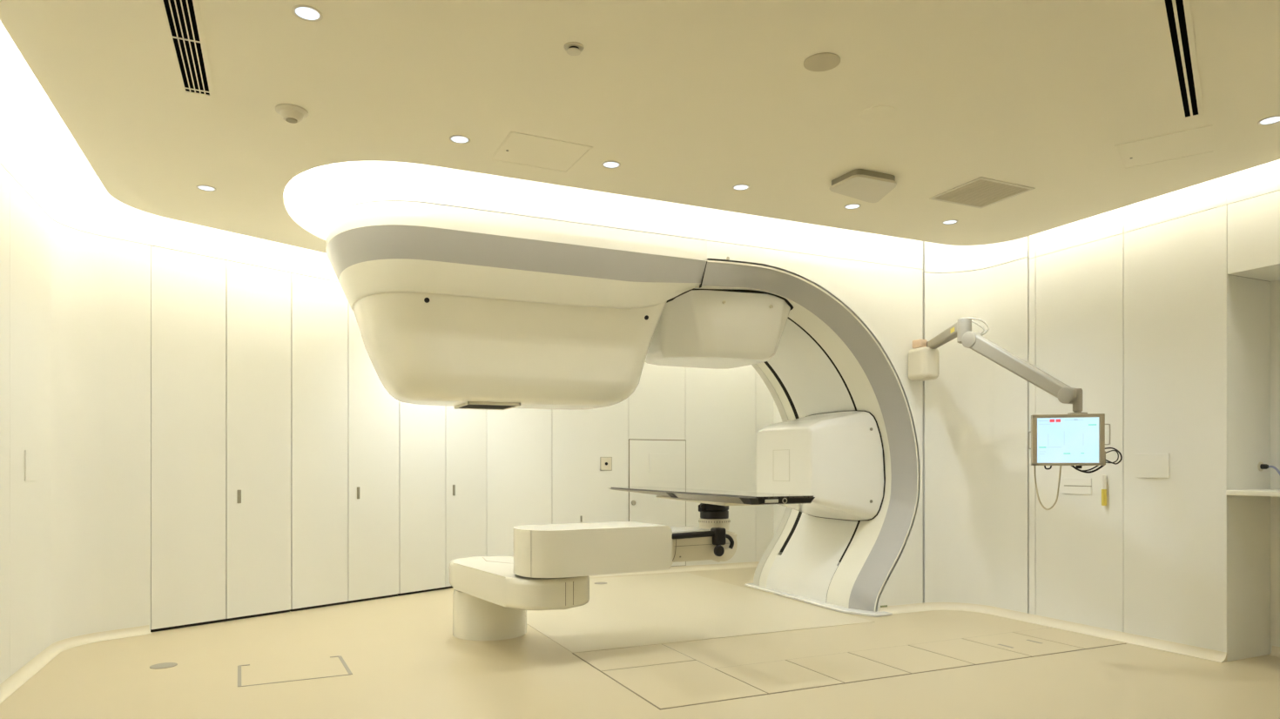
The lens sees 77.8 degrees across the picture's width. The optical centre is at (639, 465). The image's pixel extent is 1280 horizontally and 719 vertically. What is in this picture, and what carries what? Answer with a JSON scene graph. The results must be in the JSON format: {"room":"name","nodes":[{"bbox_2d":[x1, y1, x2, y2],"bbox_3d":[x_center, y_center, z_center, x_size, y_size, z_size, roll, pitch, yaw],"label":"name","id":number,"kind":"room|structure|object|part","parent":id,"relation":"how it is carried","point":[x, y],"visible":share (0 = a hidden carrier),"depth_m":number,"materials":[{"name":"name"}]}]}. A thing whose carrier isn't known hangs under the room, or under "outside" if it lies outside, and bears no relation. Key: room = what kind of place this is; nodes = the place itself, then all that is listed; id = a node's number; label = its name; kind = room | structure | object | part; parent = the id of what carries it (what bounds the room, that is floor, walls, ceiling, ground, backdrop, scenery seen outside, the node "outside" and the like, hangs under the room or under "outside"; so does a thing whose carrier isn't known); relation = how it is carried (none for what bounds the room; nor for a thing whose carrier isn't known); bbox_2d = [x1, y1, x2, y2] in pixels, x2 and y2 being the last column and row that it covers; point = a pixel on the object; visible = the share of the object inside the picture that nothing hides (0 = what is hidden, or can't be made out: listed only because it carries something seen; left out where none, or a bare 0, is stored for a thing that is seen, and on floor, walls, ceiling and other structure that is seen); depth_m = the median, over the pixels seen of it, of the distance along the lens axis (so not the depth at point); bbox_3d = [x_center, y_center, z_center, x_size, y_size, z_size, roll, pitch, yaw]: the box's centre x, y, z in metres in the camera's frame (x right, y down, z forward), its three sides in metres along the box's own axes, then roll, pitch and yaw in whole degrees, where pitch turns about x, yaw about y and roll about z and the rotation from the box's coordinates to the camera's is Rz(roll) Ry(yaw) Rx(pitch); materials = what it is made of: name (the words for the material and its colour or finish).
{"room":"radiology room","nodes":[
{"label":"radiology room","id":0,"kind":"room"},
{"bbox_2d":[0,86,150,684],"bbox_3d":[-2.191,-0.410,1.974,0.610,3.320,8.610,0,0,-24],"label":"wall","id":1,"kind":"structure","parent":0,"point":[75,258],"depth_m":5.46,"materials":[{"name":"paint"}]},
{"bbox_2d":[24,450,35,481],"bbox_3d":[-3.706,-0.001,4.814,0.008,0.185,0.223,0,0,-24],"label":"switch plate","id":2,"kind":"object","parent":1,"relation":"attached to","point":[30,455],"visible":1,"depth_m":4.81,"materials":[{"name":"plastic"}]},
{"bbox_2d":[0,625,151,704],"bbox_3d":[-2.124,1.220,1.960,0.528,0.059,8.509,0,0,-24],"label":"baseboard","id":3,"kind":"structure","parent":1,"relation":"attached to","point":[22,676],"depth_m":5.28,"materials":[{"name":"plastic"}]},
{"bbox_2d":[150,213,338,282],"bbox_3d":[-2.684,-1.861,7.222,0.100,0.417,3.229,0,0,39],"label":"wall closet header","id":4,"kind":"structure","parent":0,"point":[167,233],"depth_m":6.43,"materials":[{"name":"paint"}]},
{"bbox_2d":[0,20,704,240],"bbox_3d":[0.700,-2.120,4.034,7.580,0.100,10.160,0,0,-24],"label":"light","id":5,"kind":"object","parent":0,"point":[305,195],"depth_m":4.98,"materials":[{"name":"paint"}]},
{"bbox_2d":[486,362,773,566],"bbox_3d":[0.048,-0.410,9.264,3.730,3.320,0.100,0,0,-24],"label":"wall","id":6,"kind":"structure","parent":0,"point":[543,465],"depth_m":9.10,"materials":[{"name":"paint"}]},
{"bbox_2d":[599,457,612,471],"bbox_3d":[-0.383,-0.022,9.005,0.140,0.155,0.014,0,0,-24],"label":"wall socket","id":7,"kind":"object","parent":6,"relation":"attached to","point":[605,462],"visible":1,"depth_m":9.00,"materials":[{"name":"plastic"}]},
{"bbox_2d":[628,438,686,566],"bbox_3d":[0.211,0.442,9.271,0.741,1.497,0.022,0,0,-24],"label":"wall panel","id":8,"kind":"object","parent":6,"relation":"attached to","point":[662,463],"visible":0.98,"depth_m":9.27,"materials":[{"name":"paint"}]},
{"bbox_3d":[0.221,-0.030,9.273,0.260,0.224,0.007,0,0,-25],"label":"blank plate","id":9,"kind":"part","parent":8,"relation":"part of","materials":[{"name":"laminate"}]},
{"bbox_2d":[588,561,759,577],"bbox_3d":[0.019,1.220,9.169,3.560,0.059,0.056,0,0,-24],"label":"baseboard","id":10,"kind":"structure","parent":6,"relation":"attached to","point":[724,566],"depth_m":9.48,"materials":[{"name":"plastic"}]},
{"bbox_2d":[0,0,1279,253],"bbox_3d":[0.810,-1.772,3.836,6.645,0.045,9.510,0,0,-24],"label":"ceiling","id":11,"kind":"structure","parent":0,"point":[694,101],"depth_m":3.74,"materials":[{"name":"paint"}]},
{"bbox_2d":[157,0,215,98],"bbox_3d":[-1.539,-1.748,2.547,0.140,0.005,2.620,0,0,-24],"label":"ceiling vent","id":12,"kind":"object","parent":11,"relation":"in","point":[182,21],"visible":1,"depth_m":3.29,"materials":[{"name":"metal"}]},
{"bbox_2d":[195,184,216,191],"bbox_3d":[-2.732,-1.748,4.998,0.112,0.005,0.112,0,0,-24],"label":"recessed light","id":13,"kind":"object","parent":11,"relation":"in","point":[202,187],"visible":1,"depth_m":5.00,"materials":[{"name":"plastic"}]},
{"bbox_2d":[275,103,308,123],"bbox_3d":[-1.716,-1.724,3.908,0.150,0.052,0.150,0,0,-24],"label":"smoke detector","id":14,"kind":"object","parent":11,"relation":"attached to","point":[291,113],"visible":1,"depth_m":3.87,"materials":[{"name":"plastic"}]},
{"bbox_2d":[291,4,323,21],"bbox_3d":[-1.286,-1.748,3.066,0.112,0.005,0.112,0,0,-24],"label":"recessed light","id":15,"kind":"object","parent":11,"relation":"in","point":[307,13],"visible":1,"depth_m":3.06,"materials":[{"name":"plastic"}]},
{"bbox_2d":[449,134,470,144],"bbox_3d":[-0.966,-1.748,4.252,0.112,0.005,0.112,0,0,-24],"label":"recessed light","id":16,"kind":"object","parent":11,"relation":"in","point":[461,139],"visible":1,"depth_m":4.25,"materials":[{"name":"plastic"}]},
{"bbox_2d":[490,131,592,172],"bbox_3d":[-0.556,-1.748,4.438,0.475,0.005,0.428,0,0,-24],"label":"ceiling hatch","id":17,"kind":"object","parent":11,"relation":"attached to","point":[517,148],"visible":1,"depth_m":4.43,"materials":[{"name":"paint"}]},
{"bbox_2d":[563,41,584,55],"bbox_3d":[-0.277,-1.738,3.315,0.084,0.025,0.084,0,0,-24],"label":"sprinkler","id":18,"kind":"object","parent":11,"relation":"attached to","point":[572,48],"visible":1,"depth_m":3.30,"materials":[{"name":"plastic"}]},
{"bbox_2d":[601,161,620,168],"bbox_3d":[-0.167,-1.748,4.608,0.112,0.005,0.112,0,0,-24],"label":"recessed light","id":19,"kind":"object","parent":11,"relation":"in","point":[610,165],"visible":1,"depth_m":4.60,"materials":[{"name":"plastic"}]},
{"bbox_2d":[732,183,749,190],"bbox_3d":[0.634,-1.748,4.982,0.112,0.005,0.112,0,0,-24],"label":"recessed light","id":20,"kind":"object","parent":11,"relation":"in","point":[742,186],"visible":1,"depth_m":4.98,"materials":[{"name":"plastic"}]},
{"bbox_2d":[803,52,840,71],"bbox_3d":[0.788,-1.746,3.436,0.156,0.007,0.156,0,0,-24],"label":"ceiling speaker","id":21,"kind":"object","parent":11,"relation":"attached to","point":[824,61],"visible":1,"depth_m":3.43,"materials":[{"name":"plastic"}]},
{"bbox_2d":[843,203,861,209],"bbox_3d":[1.433,-1.748,5.350,0.112,0.005,0.112,0,0,-24],"label":"recessed light","id":22,"kind":"object","parent":11,"relation":"in","point":[851,206],"visible":1,"depth_m":5.35,"materials":[{"name":"plastic"}]},
{"bbox_2d":[828,168,896,202],"bbox_3d":[1.391,-1.724,4.892,0.439,0.052,0.344,0,0,-24],"label":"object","id":23,"kind":"object","parent":11,"relation":"attached to","point":[870,186],"visible":1,"depth_m":4.81,"materials":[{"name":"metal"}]},
{"bbox_2d":[941,219,958,224],"bbox_3d":[2.225,-1.748,5.694,0.112,0.005,0.112,0,0,-24],"label":"recessed light","id":24,"kind":"object","parent":11,"relation":"in","point":[950,221],"visible":1,"depth_m":5.69,"materials":[{"name":"plastic"}]},
{"bbox_2d":[929,176,1035,208],"bbox_3d":[2.188,-1.747,5.090,0.467,0.006,0.422,0,0,-24],"label":"ceiling vent","id":25,"kind":"object","parent":11,"relation":"in","point":[980,192],"visible":1,"depth_m":5.07,"materials":[{"name":"plastic"}]},
{"bbox_2d":[1114,124,1214,168],"bbox_3d":[2.893,-1.748,4.371,0.435,0.005,0.428,0,0,37],"label":"ceiling hatch","id":26,"kind":"object","parent":11,"relation":"attached to","point":[1196,141],"visible":1,"depth_m":4.36,"materials":[{"name":"paint"}]},
{"bbox_2d":[1158,0,1203,120],"bbox_3d":[2.095,-1.748,3.098,0.095,0.005,2.220,0,0,37],"label":"ceiling vent","id":27,"kind":"object","parent":11,"relation":"in","point":[1175,15],"visible":1,"depth_m":3.37,"materials":[{"name":"metal"}]},
{"bbox_2d":[1257,114,1279,125],"bbox_3d":[3.196,-1.748,4.016,0.112,0.005,0.112,0,0,-24],"label":"recessed light","id":28,"kind":"object","parent":11,"relation":"in","point":[1274,119],"visible":1,"depth_m":4.02,"materials":[{"name":"plastic"}]},
{"bbox_2d":[0,566,1279,718],"bbox_3d":[0.700,1.300,4.034,7.580,0.100,10.160,0,0,-24],"label":"floor","id":29,"kind":"structure","parent":0,"point":[402,654],"depth_m":4.58,"materials":[{"name":"plastic"}]},
{"bbox_2d":[149,662,177,669],"bbox_3d":[-2.973,1.248,4.951,0.150,0.005,0.150,0,0,-24],"label":"cap","id":30,"kind":"object","parent":29,"relation":"on","point":[165,665],"visible":1,"depth_m":4.94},
{"bbox_2d":[150,246,290,632],"bbox_3d":[-3.335,-0.199,6.371,0.060,2.897,1.079,0,0,39],"label":"closet","id":31,"kind":"object","parent":29,"relation":"on","point":[220,329],"visible":1,"depth_m":6.30,"materials":[{"name":"laminate"}]},
{"bbox_3d":[-3.501,-0.209,6.158,0.030,2.875,0.539,0,0,39],"label":"door","id":32,"kind":"part","parent":31,"relation":"part of","materials":[{"name":"laminate"}]},
{"bbox_3d":[-3.252,0.250,6.437,0.014,0.110,0.028,0,0,39],"label":"handle","id":33,"kind":"part","parent":31,"relation":"part of","materials":[{"name":"metal"}]},
{"bbox_3d":[-3.159,-0.209,6.580,0.030,2.875,0.531,0,0,39],"label":"door","id":34,"kind":"part","parent":31,"relation":"part of","materials":[{"name":"laminate"}]},
{"bbox_2d":[237,655,352,687],"bbox_3d":[-2.113,1.249,4.845,0.636,0.002,0.542,0,0,-24],"label":"floor hatch","id":35,"kind":"object","parent":29,"relation":"on","point":[342,661],"visible":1,"depth_m":4.73,"materials":[{"name":"metal"}]},
{"bbox_2d":[289,273,399,612],"bbox_3d":[-2.657,-0.199,7.208,0.060,2.897,1.059,0,0,39],"label":"closet","id":36,"kind":"object","parent":29,"relation":"on","point":[345,424],"visible":0.96,"depth_m":7.12,"materials":[{"name":"laminate"}]},
{"bbox_3d":[-2.822,-0.209,6.995,0.030,2.875,0.521,0,0,39],"label":"door","id":37,"kind":"part","parent":36,"relation":"part of","materials":[{"name":"laminate"}]},
{"bbox_3d":[-2.579,0.250,7.267,0.014,0.110,0.028,0,0,39],"label":"handle","id":38,"kind":"part","parent":36,"relation":"part of","materials":[{"name":"metal"}]},
{"bbox_3d":[-2.487,-0.209,7.410,0.030,2.875,0.530,0,0,39],"label":"door","id":39,"kind":"part","parent":36,"relation":"part of","materials":[{"name":"laminate"}]},
{"bbox_2d":[397,401,486,595],"bbox_3d":[-1.983,-0.199,8.040,0.060,2.897,1.067,0,0,39],"label":"closet","id":40,"kind":"object","parent":29,"relation":"on","point":[443,448],"visible":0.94,"depth_m":7.98,"materials":[{"name":"laminate"}]},
{"bbox_3d":[-2.147,-0.209,7.829,0.030,2.875,0.532,0,0,39],"label":"door","id":41,"kind":"part","parent":40,"relation":"part of","materials":[{"name":"laminate"}]},
{"bbox_3d":[-1.900,0.250,8.105,0.014,0.110,0.028,0,0,39],"label":"handle","id":42,"kind":"part","parent":40,"relation":"part of","materials":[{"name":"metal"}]},
{"bbox_3d":[-1.809,-0.209,8.246,0.030,2.875,0.527,0,0,39],"label":"door","id":43,"kind":"part","parent":40,"relation":"part of","materials":[{"name":"laminate"}]},
{"bbox_2d":[325,201,920,616],"bbox_3d":[-0.092,-0.227,6.678,4.750,2.953,1.930,0,0,-24],"label":"arch","id":44,"kind":"object","parent":29,"relation":"on","point":[825,360],"visible":0.66,"depth_m":6.07,"materials":[{"name":"grey paint"}]},
{"bbox_2d":[353,292,666,410],"bbox_3d":[-1.012,-0.888,6.199,2.300,0.877,1.244,0,0,-24],"label":"treatment nozzle","id":45,"kind":"object","parent":44,"relation":"attached to","point":[423,348],"visible":0.99,"depth_m":5.70,"materials":[{"name":"white plastic"}]},
{"bbox_2d":[645,288,793,369],"bbox_3d":[0.550,-1.172,6.918,1.270,0.534,1.209,0,0,-24],"label":"housing","id":46,"kind":"object","parent":44,"relation":"attached to","point":[699,328],"visible":0.85,"depth_m":6.53,"materials":[{"name":"plastic"}]},
{"bbox_3d":[1.460,-0.159,6.436,2.098,2.817,0.004,0,0,-25],"label":"edge trim","id":47,"kind":"part","parent":44,"relation":"part of","materials":[{"name":"white plastic"}]},
{"bbox_2d":[756,410,885,521],"bbox_3d":[1.625,0.000,7.447,0.740,1.022,1.128,0,0,-24],"label":"housing","id":48,"kind":"object","parent":44,"relation":"attached to","point":[837,459],"visible":0.94,"depth_m":7.03,"materials":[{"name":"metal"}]},
{"bbox_3d":[1.297,-0.002,7.281,0.004,0.288,0.263,0,0,-25],"label":"access panel","id":49,"kind":"part","parent":48,"relation":"part of","materials":[{"name":"white plastic"}]},
{"bbox_2d":[449,486,815,640],"bbox_3d":[-0.251,0.716,5.525,1.826,1.068,2.377,0,0,-24],"label":"couch","id":50,"kind":"object","parent":29,"relation":"on","point":[550,567],"visible":1,"depth_m":5.17,"materials":[{"name":"plastic"}]},
{"bbox_3d":[-0.870,0.801,5.561,0.570,0.193,1.461,0,0,-34],"label":"arm","id":51,"kind":"part","parent":50,"relation":"part of"},
{"bbox_3d":[-0.327,0.542,5.241,0.950,0.291,0.500,0,0,-29],"label":"arm","id":52,"kind":"part","parent":50,"relation":"part of"},
{"bbox_2d":[609,488,749,505],"bbox_3d":[0.361,0.214,5.884,0.405,0.047,2.190,0,0,-25],"label":"table top","id":53,"kind":"object","parent":50,"relation":"on","point":[714,497],"depth_m":5.44,"materials":[{"name":"plastic"}]},
{"bbox_3d":[0.360,0.471,5.394,0.406,0.046,0.040,0,0,-29],"label":"rail","id":54,"kind":"part","parent":50,"relation":"part of","materials":[{"name":"black metal"}]},
{"bbox_3d":[0.439,0.298,5.580,0.048,0.054,0.078,0,0,-17],"label":"lock lever","id":55,"kind":"part","parent":50,"relation":"part of","materials":[{"name":"black plastic"}]},
{"bbox_3d":[0.473,0.244,5.639,0.313,0.032,1.030,0,0,-25],"label":"mount plate","id":56,"kind":"part","parent":50,"relation":"part of","materials":[{"name":"plastic"}]},
{"bbox_3d":[0.543,0.585,5.450,0.076,0.076,0.030,0,0,-29],"label":"clamp knob","id":57,"kind":"part","parent":50,"relation":"part of","materials":[{"name":"black plastic"}]},
{"bbox_3d":[0.779,0.209,4.697,0.090,0.019,0.010,0,0,-25],"label":"label plate","id":58,"kind":"part","parent":50,"relation":"part of","materials":[{"name":"white plastic"}]},
{"bbox_2d":[526,572,874,653],"bbox_3d":[0.051,1.248,7.274,2.555,0.003,3.204,0,0,-24],"label":"floor panel","id":59,"kind":"object","parent":29,"relation":"in","point":[650,609],"visible":0.77,"depth_m":6.62,"materials":[{"name":"plastic"}]},
{"bbox_2d":[572,627,1125,709],"bbox_3d":[1.483,1.249,5.426,3.646,0.001,1.341,0,0,-24],"label":"trim","id":60,"kind":"structure","parent":29,"relation":"on","point":[1047,628],"depth_m":4.79,"materials":[{"name":"silver metal"}]},
{"bbox_2d":[573,644,694,671],"bbox_3d":[-0.043,1.248,5.184,0.650,0.003,0.500,0,0,-24],"label":"cover plate","id":61,"kind":"object","parent":60,"relation":"on","point":[657,654],"visible":1,"depth_m":5.15,"materials":[{"name":"plastic"}]},
{"bbox_2d":[601,660,767,708],"bbox_3d":[0.233,1.248,4.576,0.650,0.003,0.815,0,0,-24],"label":"cover plate","id":62,"kind":"object","parent":60,"relation":"on","point":[676,684],"visible":1,"depth_m":4.54,"materials":[{"name":"plastic"}]},
{"bbox_2d":[715,660,843,693],"bbox_3d":[0.818,1.248,4.716,0.510,0.003,0.585,0,0,-24],"label":"cover plate","id":63,"kind":"object","parent":60,"relation":"on","point":[770,677],"visible":1,"depth_m":4.68,"materials":[{"name":"plastic"}]},
{"bbox_2d":[786,653,910,682],"bbox_3d":[1.282,1.248,4.928,0.490,0.003,0.585,0,0,-24],"label":"cover plate","id":64,"kind":"object","parent":60,"relation":"on","point":[843,667],"visible":1,"depth_m":4.91,"materials":[{"name":"plastic"}]},
{"bbox_2d":[848,645,974,673],"bbox_3d":[1.746,1.248,5.139,0.510,0.003,0.585,0,0,-24],"label":"cover plate","id":65,"kind":"object","parent":60,"relation":"on","point":[910,659],"visible":1,"depth_m":5.11,"materials":[{"name":"plastic"}]},
{"bbox_2d":[909,639,1030,664],"bbox_3d":[2.212,1.248,5.352,0.495,0.003,0.585,0,0,-24],"label":"cover plate","id":66,"kind":"object","parent":60,"relation":"on","point":[972,652],"visible":1,"depth_m":5.32,"materials":[{"name":"plastic"}]},
{"bbox_2d":[962,632,1084,656],"bbox_3d":[2.676,1.248,5.563,0.505,0.004,0.585,0,0,-24],"label":"cover plate","id":67,"kind":"object","parent":60,"relation":"on","point":[1020,643],"visible":1,"depth_m":5.53,"materials":[{"name":"plastic"}]},
{"bbox_2d":[1013,627,1124,648],"bbox_3d":[3.102,1.248,5.757,0.410,0.003,0.585,0,0,-24],"label":"cover plate","id":68,"kind":"object","parent":60,"relation":"on","point":[1049,634],"visible":1,"depth_m":5.72,"materials":[{"name":"plastic"}]},
{"bbox_2d":[773,399,786,536],"bbox_3d":[1.990,-0.410,9.380,0.100,3.320,1.300,0,0,-24],"label":"wall","id":69,"kind":"structure","parent":0,"point":[778,510],"depth_m":9.88,"materials":[{"name":"paint"}]},
{"bbox_2d":[707,208,922,611],"bbox_3d":[1.472,-0.410,6.462,2.141,3.320,0.040,0,0,-24],"label":"wall","id":70,"kind":"structure","parent":0,"point":[879,278],"depth_m":6.65,"materials":[{"name":"paint"}]},
{"bbox_2d":[325,161,707,240],"bbox_3d":[-1.030,-1.889,6.190,2.639,0.363,1.620,0,0,-24],"label":"cove light","id":71,"kind":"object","parent":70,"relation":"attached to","point":[347,184],"depth_m":5.37,"materials":[{"name":"paint"}]},
{"bbox_2d":[922,235,1029,273],"bbox_3d":[2.876,-0.410,6.791,1.000,3.320,0.316,0,0,37],"label":"wall","id":72,"kind":"structure","parent":0,"point":[937,258],"depth_m":6.85,"materials":[{"name":"paint"}]},
{"bbox_2d":[922,257,1030,613],"bbox_3d":[2.866,-0.243,6.742,0.858,2.877,0.226,0,0,37],"label":"wall panel","id":73,"kind":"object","parent":72,"relation":"in","point":[976,411],"depth_m":6.81,"materials":[{"name":"paint"}]},
{"bbox_2d":[908,317,1087,414],"bbox_3d":[2.605,-0.694,6.049,0.304,0.888,1.668,0,0,-20],"label":"monitor arm","id":74,"kind":"object","parent":72,"relation":"attached to","point":[924,360],"visible":0.91,"depth_m":5.94,"materials":[{"name":"plastic"}]},
{"bbox_2d":[1028,413,1122,510],"bbox_3d":[2.861,-0.022,5.231,0.551,0.634,0.110,0,0,17],"label":"monitor","id":75,"kind":"object","parent":74,"relation":"attached to","point":[1078,441],"visible":1,"depth_m":5.20,"materials":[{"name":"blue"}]},
{"bbox_3d":[3.036,-0.204,5.162,0.047,0.140,0.008,0,0,17],"label":"handle","id":76,"kind":"part","parent":75,"relation":"part of","materials":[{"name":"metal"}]},
{"bbox_2d":[1029,159,1279,661],"bbox_3d":[4.162,-0.410,4.828,0.580,3.320,3.695,0,0,-24],"label":"wall","id":77,"kind":"structure","parent":0,"point":[1128,305],"depth_m":5.37,"materials":[{"name":"paint"}]},
{"bbox_2d":[878,602,1226,662],"bbox_3d":[3.104,1.220,6.109,2.382,0.059,0.743,0,0,44],"label":"baseboard","id":78,"kind":"structure","parent":77,"relation":"attached to","point":[1210,655],"depth_m":6.04,"materials":[{"name":"plastic"}]},
{"bbox_2d":[1063,478,1091,494],"bbox_3d":[3.307,0.154,5.997,0.008,0.120,0.230,0,0,-24],"label":"outlet panel","id":79,"kind":"object","parent":77,"relation":"attached to","point":[1081,486],"visible":1,"depth_m":5.99,"materials":[{"name":"plastic"}]},
{"bbox_2d":[1101,474,1107,505],"bbox_3d":[3.386,0.178,5.786,0.039,0.228,0.034,0,0,-24],"label":"torch","id":80,"kind":"object","parent":77,"relation":"attached to","point":[1104,484],"visible":1,"depth_m":5.77,"materials":[{"name":"plastic"}]},
{"bbox_2d":[1135,453,1169,478],"bbox_3d":[3.540,0.000,5.483,0.010,0.166,0.228,0,0,-24],"label":"blank wall plate","id":81,"kind":"object","parent":77,"relation":"attached to","point":[1147,465],"visible":1,"depth_m":5.48,"materials":[{"name":"plastic"}]},
{"bbox_2d":[1226,489,1279,497],"bbox_3d":[4.399,0.171,4.175,0.492,0.034,2.149,0,0,-24],"label":"shelf","id":82,"kind":"object","parent":77,"relation":"attached to","point":[1273,493],"visible":1,"depth_m":4.92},
{"bbox_2d":[1257,461,1279,475],"bbox_3d":[4.151,0.058,5.145,0.225,0.169,0.071,0,0,42],"label":"tube","id":83,"kind":"object","parent":77,"relation":"attached to","point":[1261,466],"visible":1,"depth_m":5.18,"materials":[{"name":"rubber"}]},
{"bbox_2d":[1269,646,1279,657],"bbox_3d":[4.612,1.220,4.267,0.036,0.059,2.140,0,0,-24],"label":"baseboard","id":84,"kind":"structure","parent":77,"relation":"attached to","point":[1276,650],"depth_m":5.22,"materials":[{"name":"plastic"}]}
]}

